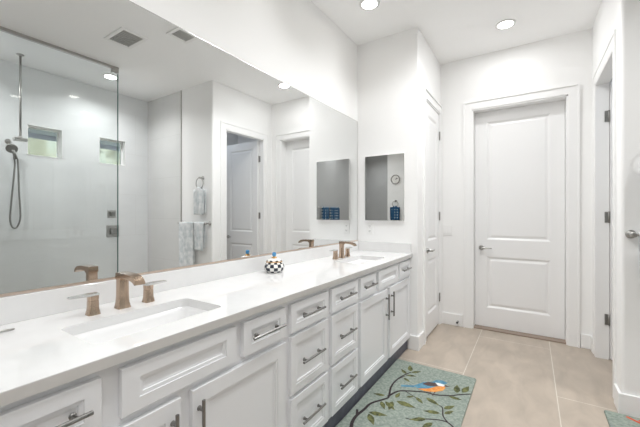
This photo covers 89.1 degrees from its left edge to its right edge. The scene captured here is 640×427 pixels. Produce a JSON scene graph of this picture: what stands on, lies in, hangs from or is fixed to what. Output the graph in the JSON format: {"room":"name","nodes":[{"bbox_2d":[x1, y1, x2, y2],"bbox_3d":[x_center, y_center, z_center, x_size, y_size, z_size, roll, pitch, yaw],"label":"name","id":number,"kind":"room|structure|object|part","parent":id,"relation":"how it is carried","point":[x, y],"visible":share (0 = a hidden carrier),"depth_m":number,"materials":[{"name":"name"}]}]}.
{"room":"bathroom","nodes":[
{"label":"bathroom","id":0,"kind":"room"},
{"bbox_2d":[129,0,356,120],"bbox_3d":[-0.931,-0.235,1.486,0.120,3.060,4.920,0,0,33],"label":"wall","id":1,"kind":"structure","parent":0,"point":[293,42],"depth_m":2.40,"materials":[{"name":"white paint"}]},
{"bbox_2d":[0,241,357,324],"bbox_3d":[-0.537,0.334,1.962,0.020,0.093,3.407,0,0,33],"label":"backsplash","id":2,"kind":"structure","parent":1,"relation":"attached to","point":[26,306],"depth_m":1.49,"materials":[{"name":"white stone"}]},
{"bbox_2d":[0,0,357,296],"bbox_3d":[-0.593,-0.339,1.887,0.009,1.249,3.619,0,0,33],"label":"wall mirror","id":3,"kind":"object","parent":1,"relation":"attached to","point":[131,141],"visible":1,"depth_m":1.51,"materials":[{"name":"silver mirror"}]},
{"bbox_2d":[357,27,420,347],"bbox_3d":[0.691,-0.235,3.295,0.630,3.060,0.120,0,0,33],"label":"wall","id":4,"kind":"structure","parent":0,"point":[389,67],"depth_m":3.19,"materials":[{"name":"white paint"}]},
{"bbox_2d":[367,223,372,233],"bbox_3d":[0.510,0.155,3.335,0.070,0.115,0.009,0,0,33],"label":"outlet","id":5,"kind":"object","parent":4,"relation":"attached to","point":[369,225],"visible":1,"depth_m":3.33,"materials":[{"name":"white plastic"}]},
{"bbox_2d":[358,241,410,252],"bbox_3d":[0.628,0.334,3.250,0.571,0.093,0.020,0,0,33],"label":"side splash","id":6,"kind":"object","parent":4,"relation":"attached to","point":[362,245],"visible":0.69,"depth_m":3.23,"materials":[{"name":"white stone"}]},
{"bbox_2d":[365,153,404,220],"bbox_3d":[0.642,-0.256,3.237,0.408,0.649,0.030,0,0,33],"label":"medicine cabinet","id":7,"kind":"object","parent":4,"relation":"attached to","point":[384,174],"visible":1,"depth_m":3.21,"materials":[{"name":"silver mirror"}]},
{"bbox_2d":[408,335,418,350],"bbox_3d":[0.889,1.228,3.086,0.101,0.135,0.016,0,0,33],"label":"baseboard","id":8,"kind":"structure","parent":4,"relation":"attached to","point":[413,341],"depth_m":3.08,"materials":[{"name":"white paint"}]},
{"bbox_2d":[421,33,439,331],"bbox_3d":[1.158,-0.235,3.546,0.120,3.060,0.810,0,0,33],"label":"wall","id":9,"kind":"structure","parent":0,"point":[430,66],"depth_m":3.27,"materials":[{"name":"white paint"}]},
{"bbox_2d":[418,331,423,349],"bbox_3d":[0.975,1.228,3.140,0.016,0.135,0.170,0,0,33],"label":"baseboard","id":10,"kind":"structure","parent":9,"relation":"attached to","point":[421,335],"depth_m":3.13,"materials":[{"name":"white paint"}]},
{"bbox_2d":[423,86,441,344],"bbox_3d":[1.181,0.018,3.561,0.143,2.555,0.750,0,0,33],"label":"trim","id":11,"kind":"structure","parent":9,"relation":"attached to","point":[428,97],"depth_m":3.32,"materials":[{"name":"white paint"}]},
{"bbox_2d":[426,102,439,336],"bbox_3d":[1.250,0.062,3.559,0.100,2.425,0.607,0,0,33],"label":"door","id":12,"kind":"structure","parent":9,"relation":"in","point":[432,118],"depth_m":3.56,"materials":[{"name":"white paint"}]},
{"bbox_2d":[311,0,601,64],"bbox_3d":[0.628,-1.815,0.546,3.920,0.100,8.200,0,0,33],"label":"ceiling","id":13,"kind":"structure","parent":0,"point":[454,30],"depth_m":2.97,"materials":[{"name":"white paint"}]},
{"bbox_2d":[359,0,379,10],"bbox_3d":[0.416,-1.760,2.734,0.170,0.007,0.170,0,0,33],"label":"recessed light","id":14,"kind":"object","parent":13,"relation":"in","point":[368,5],"visible":1,"depth_m":2.74,"materials":[{"name":"white plastic"}]},
{"bbox_2d":[495,19,515,29],"bbox_3d":[1.727,-1.760,3.028,0.170,0.007,0.170,0,0,33],"label":"recessed light","id":15,"kind":"object","parent":13,"relation":"in","point":[507,23],"visible":1,"depth_m":3.03,"materials":[{"name":"white plastic"}]},
{"bbox_2d":[335,323,617,426],"bbox_3d":[0.628,1.345,0.546,3.920,0.100,8.200,0,0,33],"label":"floor","id":16,"kind":"structure","parent":0,"point":[521,381],"depth_m":2.60,"materials":[{"name":"tile"}]},
{"bbox_2d":[0,303,286,426],"bbox_3d":[-0.668,0.856,1.230,0.592,0.879,1.086,0,0,33],"label":"vanity cabinet","id":17,"kind":"object","parent":16,"relation":"on","point":[233,374],"visible":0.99,"depth_m":1.11,"materials":[{"name":"white paint"}]},
{"bbox_3d":[-0.664,0.509,0.766,0.020,0.138,0.262,0,0,33],"label":"drawer","id":18,"kind":"part","parent":17,"relation":"part of","materials":[{"name":"white paint"}]},
{"bbox_3d":[-0.644,0.509,0.753,0.032,0.017,0.200,0,0,33],"label":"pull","id":19,"kind":"part","parent":17,"relation":"part of","materials":[{"name":"grey metal"}]},
{"bbox_3d":[-0.600,0.891,0.865,0.020,0.572,0.498,0,0,33],"label":"door","id":20,"kind":"part","parent":17,"relation":"part of","materials":[{"name":"white paint"}]},
{"bbox_3d":[-0.460,0.739,1.036,0.032,0.200,0.018,0,0,33],"label":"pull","id":21,"kind":"part","parent":17,"relation":"part of","materials":[{"name":"grey metal"}]},
{"bbox_3d":[-0.450,0.509,1.097,0.020,0.138,0.425,0,0,33],"label":"false drawer","id":22,"kind":"part","parent":17,"relation":"part of","materials":[{"name":"white paint"}]},
{"bbox_3d":[-0.406,0.739,1.119,0.032,0.200,0.018,0,0,33],"label":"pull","id":23,"kind":"part","parent":17,"relation":"part of","materials":[{"name":"grey metal"}]},
{"bbox_2d":[0,250,412,406],"bbox_3d":[-0.295,0.398,1.818,0.582,0.035,3.428,0,0,33],"label":"countertop","id":24,"kind":"structure","parent":17,"relation":"on","point":[41,354],"depth_m":1.17,"materials":[{"name":"white stone"}]},
{"bbox_2d":[0,328,14,332],"bbox_3d":[-1.043,0.372,0.984,0.016,0.016,0.175,0,0,34],"label":"toothbrush","id":25,"kind":"object","parent":24,"relation":"on","point":[2,330],"visible":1,"depth_m":1.04,"materials":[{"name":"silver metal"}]},
{"bbox_2d":[67,271,166,315],"bbox_3d":[-0.752,0.309,1.285,0.160,0.142,0.368,0,0,33],"label":"faucet","id":26,"kind":"object","parent":24,"relation":"on","point":[122,301],"visible":1,"depth_m":1.29,"materials":[{"name":"beige metal"}]},
{"bbox_3d":[-0.874,0.305,1.201,0.033,0.008,0.094,0,0,33],"label":"lever","id":27,"kind":"part","parent":26,"relation":"part of","materials":[{"name":"silver metal"}]},
{"bbox_3d":[-0.857,0.344,1.227,0.041,0.072,0.041,0,0,33],"label":"handle","id":28,"kind":"part","parent":26,"relation":"part of","materials":[{"name":"beige metal"}]},
{"bbox_3d":[-0.752,0.309,1.285,0.160,0.142,0.049,0,0,33],"label":"spout","id":29,"kind":"part","parent":26,"relation":"part of","materials":[{"name":"beige metal"}]},
{"bbox_3d":[-0.742,0.344,1.405,0.041,0.072,0.041,0,0,33],"label":"handle","id":30,"kind":"part","parent":26,"relation":"part of","materials":[{"name":"beige metal"}]},
{"bbox_3d":[-0.725,0.305,1.430,0.033,0.008,0.094,0,0,33],"label":"lever","id":31,"kind":"part","parent":26,"relation":"part of","materials":[{"name":"silver metal"}]},
{"bbox_2d":[74,306,206,343],"bbox_3d":[-0.628,0.487,1.200,0.290,0.142,0.510,0,0,33],"label":"sink","id":32,"kind":"object","parent":24,"relation":"in","point":[112,332],"visible":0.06,"depth_m":1.28,"materials":[{"name":"white ceramic"}]},
{"bbox_2d":[264,252,283,272],"bbox_3d":[-0.298,0.316,2.115,0.132,0.128,0.132,0,0,-6],"label":"lidded jar","id":33,"kind":"object","parent":24,"relation":"on","point":[274,264],"visible":1,"depth_m":2.07,"materials":[{"name":"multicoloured ceramic"}]},
{"bbox_3d":[-0.298,0.302,2.115,0.108,0.024,0.108,0,0,33],"label":"lid","id":34,"kind":"part","parent":33,"relation":"part of","materials":[{"name":"white ceramic"}]},
{"bbox_2d":[330,241,356,259],"bbox_3d":[0.234,0.309,2.763,0.160,0.142,0.368,0,0,33],"label":"faucet","id":35,"kind":"object","parent":24,"relation":"on","point":[341,243],"visible":1,"depth_m":2.77,"materials":[{"name":"beige metal"}]},
{"bbox_3d":[0.129,0.344,2.705,0.041,0.072,0.041,0,0,33],"label":"handle","id":36,"kind":"part","parent":35,"relation":"part of","materials":[{"name":"beige metal"}]},
{"bbox_3d":[0.234,0.309,2.763,0.160,0.142,0.049,0,0,33],"label":"spout","id":37,"kind":"part","parent":35,"relation":"part of","materials":[{"name":"beige metal"}]},
{"bbox_3d":[0.244,0.344,2.883,0.041,0.072,0.041,0,0,33],"label":"handle","id":38,"kind":"part","parent":35,"relation":"part of","materials":[{"name":"beige metal"}]},
{"bbox_2d":[347,259,374,263],"bbox_3d":[0.339,0.487,2.689,0.290,0.142,0.510,0,0,33],"label":"sink","id":39,"kind":"object","parent":24,"relation":"in","point":[360,261],"visible":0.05,"depth_m":2.91,"materials":[{"name":"white ceramic"}]},
{"bbox_3d":[-0.305,0.891,1.321,0.020,0.572,0.501,0,0,33],"label":"door","id":40,"kind":"part","parent":17,"relation":"part of","materials":[{"name":"white paint"}]},
{"bbox_3d":[-0.241,0.509,1.419,0.020,0.138,0.266,0,0,33],"label":"drawer","id":41,"kind":"part","parent":17,"relation":"part of","materials":[{"name":"white paint"}]},
{"bbox_3d":[-0.220,0.509,1.405,0.032,0.017,0.200,0,0,33],"label":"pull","id":42,"kind":"part","parent":17,"relation":"part of","materials":[{"name":"grey metal"}]},
{"bbox_2d":[285,288,327,426],"bbox_3d":[-0.269,0.856,1.845,0.592,0.879,0.379,0,0,33],"label":"vanity cabinet","id":43,"kind":"object","parent":16,"relation":"on","point":[306,339],"visible":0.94,"depth_m":1.69,"materials":[{"name":"white paint"}]},
{"bbox_3d":[-0.054,1.038,1.708,0.020,0.279,0.338,0,0,33],"label":"drawer","id":44,"kind":"part","parent":43,"relation":"part of","materials":[{"name":"white paint"}]},
{"bbox_3d":[-0.054,0.739,1.708,0.020,0.281,0.338,0,0,33],"label":"drawer","id":45,"kind":"part","parent":43,"relation":"part of","materials":[{"name":"white paint"}]},
{"bbox_3d":[-0.054,0.509,1.708,0.020,0.138,0.338,0,0,33],"label":"drawer","id":46,"kind":"part","parent":43,"relation":"part of","materials":[{"name":"white paint"}]},
{"bbox_3d":[-0.033,1.038,1.694,0.032,0.017,0.200,0,0,33],"label":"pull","id":47,"kind":"part","parent":43,"relation":"part of","materials":[{"name":"grey metal"}]},
{"bbox_3d":[-0.033,0.739,1.694,0.032,0.017,0.200,0,0,33],"label":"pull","id":48,"kind":"part","parent":43,"relation":"part of","materials":[{"name":"grey metal"}]},
{"bbox_3d":[-0.033,0.509,1.694,0.032,0.017,0.200,0,0,33],"label":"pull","id":49,"kind":"part","parent":43,"relation":"part of","materials":[{"name":"grey metal"}]},
{"bbox_2d":[325,277,357,426],"bbox_3d":[-0.061,0.856,2.165,0.592,0.879,0.381,0,0,33],"label":"vanity cabinet","id":50,"kind":"object","parent":16,"relation":"on","point":[342,317],"visible":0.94,"depth_m":1.99,"materials":[{"name":"white paint"}]},
{"bbox_3d":[0.154,1.038,2.027,0.020,0.279,0.339,0,0,33],"label":"drawer","id":51,"kind":"part","parent":50,"relation":"part of","materials":[{"name":"white paint"}]},
{"bbox_3d":[0.154,0.739,2.027,0.020,0.281,0.339,0,0,33],"label":"drawer","id":52,"kind":"part","parent":50,"relation":"part of","materials":[{"name":"white paint"}]},
{"bbox_3d":[0.154,0.509,2.027,0.020,0.138,0.339,0,0,33],"label":"drawer","id":53,"kind":"part","parent":50,"relation":"part of","materials":[{"name":"white paint"}]},
{"bbox_3d":[0.174,1.038,2.013,0.032,0.017,0.200,0,0,33],"label":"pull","id":54,"kind":"part","parent":50,"relation":"part of","materials":[{"name":"grey metal"}]},
{"bbox_3d":[0.174,0.739,2.013,0.032,0.017,0.200,0,0,33],"label":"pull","id":55,"kind":"part","parent":50,"relation":"part of","materials":[{"name":"grey metal"}]},
{"bbox_3d":[0.174,0.509,2.013,0.032,0.017,0.200,0,0,33],"label":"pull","id":56,"kind":"part","parent":50,"relation":"part of","materials":[{"name":"grey metal"}]},
{"bbox_2d":[355,258,411,404],"bbox_3d":[0.344,0.856,2.788,0.592,0.879,1.103,0,0,33],"label":"vanity cabinet","id":57,"kind":"object","parent":16,"relation":"on","point":[383,302],"visible":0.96,"depth_m":2.53,"materials":[{"name":"white paint"}]},
{"bbox_3d":[0.340,0.509,2.313,0.020,0.138,0.259,0,0,33],"label":"drawer","id":58,"kind":"part","parent":57,"relation":"part of","materials":[{"name":"white paint"}]},
{"bbox_3d":[0.361,0.509,2.300,0.032,0.017,0.200,0,0,33],"label":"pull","id":59,"kind":"part","parent":57,"relation":"part of","materials":[{"name":"grey metal"}]},
{"bbox_3d":[0.401,0.891,2.408,0.020,0.572,0.484,0,0,33],"label":"door","id":60,"kind":"part","parent":57,"relation":"part of","materials":[{"name":"white paint"}]},
{"bbox_3d":[0.555,0.509,2.644,0.020,0.138,0.430,0,0,33],"label":"false drawer","id":61,"kind":"part","parent":57,"relation":"part of","materials":[{"name":"white paint"}]},
{"bbox_3d":[0.537,0.739,2.572,0.032,0.200,0.018,0,0,33],"label":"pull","id":62,"kind":"part","parent":57,"relation":"part of","materials":[{"name":"grey metal"}]},
{"bbox_3d":[0.598,0.739,2.665,0.032,0.200,0.018,0,0,33],"label":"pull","id":63,"kind":"part","parent":57,"relation":"part of","materials":[{"name":"grey metal"}]},
{"bbox_3d":[0.706,0.891,2.877,0.020,0.572,0.525,0,0,33],"label":"door","id":64,"kind":"part","parent":57,"relation":"part of","materials":[{"name":"white paint"}]},
{"bbox_3d":[0.772,0.509,2.979,0.020,0.138,0.283,0,0,33],"label":"drawer","id":65,"kind":"part","parent":57,"relation":"part of","materials":[{"name":"white paint"}]},
{"bbox_2d":[336,359,475,426],"bbox_3d":[0.535,1.288,2.058,0.636,0.014,1.535,0,0,33],"label":"bath rug","id":66,"kind":"object","parent":16,"relation":"on","point":[408,394],"visible":1,"depth_m":2.24,"materials":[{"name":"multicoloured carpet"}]},
{"bbox_2d":[604,410,639,426],"bbox_3d":[1.834,1.288,1.522,0.620,0.013,1.050,0,0,33],"label":"bath rug","id":67,"kind":"object","parent":16,"relation":"on","point":[614,419],"visible":1,"depth_m":2.02,"materials":[{"name":"green fabric"}]},
{"bbox_2d":[440,28,591,334],"bbox_3d":[1.824,-0.235,3.746,2.240,3.060,0.250,0,0,33],"label":"wall","id":68,"kind":"structure","parent":0,"point":[566,59],"depth_m":3.49,"materials":[{"name":"white paint"}]},
{"bbox_2d":[442,225,451,234],"bbox_3d":[1.490,0.197,3.808,0.116,0.117,0.010,0,0,33],"label":"light switch","id":69,"kind":"object","parent":68,"relation":"attached to","point":[446,229],"visible":1,"depth_m":3.81,"materials":[{"name":"white plastic"}]},
{"bbox_2d":[442,312,462,326],"bbox_3d":[1.528,1.228,3.780,0.247,0.135,0.016,0,0,33],"label":"baseboard","id":70,"kind":"structure","parent":68,"relation":"attached to","point":[447,318],"depth_m":3.77,"materials":[{"name":"white paint"}]},
{"bbox_2d":[475,100,564,338],"bbox_3d":[2.135,0.064,3.519,0.830,2.435,0.102,0,0,33],"label":"door","id":71,"kind":"structure","parent":68,"relation":"in","point":[520,151],"depth_m":3.52,"materials":[{"name":"white paint"}]},
{"bbox_3d":[1.865,0.390,3.671,0.139,0.056,0.062,0,0,33],"label":"handle","id":72,"kind":"part","parent":71,"relation":"part of","materials":[{"name":"silver metal"}]},
{"bbox_2d":[474,324,565,343],"bbox_3d":[2.135,1.289,3.520,0.864,0.012,0.170,0,0,33],"label":"threshold","id":73,"kind":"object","parent":68,"relation":"attached to","point":[522,334],"depth_m":3.45,"materials":[{"name":"beige"}]},
{"bbox_2d":[463,83,579,347],"bbox_3d":[2.126,0.018,3.506,1.044,2.555,0.223,0,0,33],"label":"trim","id":74,"kind":"structure","parent":68,"relation":"attached to","point":[570,93],"depth_m":3.28,"materials":[{"name":"white paint"}]},
{"bbox_2d":[580,334,591,349],"bbox_3d":[2.553,1.228,3.114,0.089,0.135,0.016,0,0,33],"label":"baseboard","id":75,"kind":"structure","parent":68,"relation":"attached to","point":[584,338],"depth_m":3.11,"materials":[{"name":"white paint"}]},
{"bbox_2d":[592,0,616,77],"bbox_3d":[2.342,-0.235,2.629,0.085,3.060,1.060,0,0,33],"label":"wall","id":76,"kind":"structure","parent":0,"point":[605,23],"depth_m":2.65,"materials":[{"name":"white paint"}]},
{"bbox_2d":[592,29,616,398],"bbox_3d":[2.314,0.018,2.596,0.097,2.555,0.945,0,0,33],"label":"trim","id":77,"kind":"structure","parent":76,"relation":"attached to","point":[606,69],"depth_m":2.89,"materials":[{"name":"white paint"}]},
{"bbox_2d":[590,336,620,410],"bbox_3d":[2.262,1.228,2.599,0.016,0.135,1.164,0,0,33],"label":"baseboard","id":78,"kind":"structure","parent":76,"relation":"attached to","point":[616,389],"depth_m":2.17,"materials":[{"name":"white paint"}]},
{"bbox_2d":[605,82,611,359],"bbox_3d":[2.835,0.064,2.649,0.773,2.435,0.100,0,0,33],"label":"door","id":79,"kind":"structure","parent":76,"relation":"in","point":[608,114],"depth_m":2.86,"materials":[{"name":"white paint"}]},
{"bbox_2d":[608,78,611,359],"bbox_3d":[2.364,0.018,2.564,0.023,2.555,0.945,0,0,33],"label":"trim","id":80,"kind":"structure","parent":76,"relation":"attached to","point":[611,78],"depth_m":2.88,"materials":[{"name":"white paint"}]},
{"bbox_2d":[617,0,639,396],"bbox_3d":[2.266,-0.235,1.975,0.670,3.060,0.120,0,0,33],"label":"wall","id":81,"kind":"structure","parent":0,"point":[628,11],"depth_m":2.09,"materials":[{"name":"white paint"}]},
{"bbox_2d":[618,392,639,417],"bbox_3d":[2.209,1.228,1.930,0.656,0.135,0.016,0,0,33],"label":"baseboard","id":82,"kind":"structure","parent":81,"relation":"attached to","point":[629,405],"depth_m":2.07,"materials":[{"name":"white paint"}]},
{"bbox_2d":[625,230,639,237],"bbox_3d":[2.206,0.132,1.888,0.629,0.054,0.090,0,0,33],"label":"towel bar","id":83,"kind":"object","parent":81,"relation":"attached to","point":[630,233],"visible":1,"depth_m":2.06,"materials":[{"name":"silver metal"}]},
{"bbox_2d":[638,232,639,266],"bbox_3d":[2.051,0.304,1.952,0.195,0.376,0.048,0,0,33],"label":"hand towel","id":84,"kind":"object","parent":83,"relation":"hanging from","point":[639,232],"visible":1,"depth_m":2.02,"materials":[{"name":"white fabric"}]}
]}

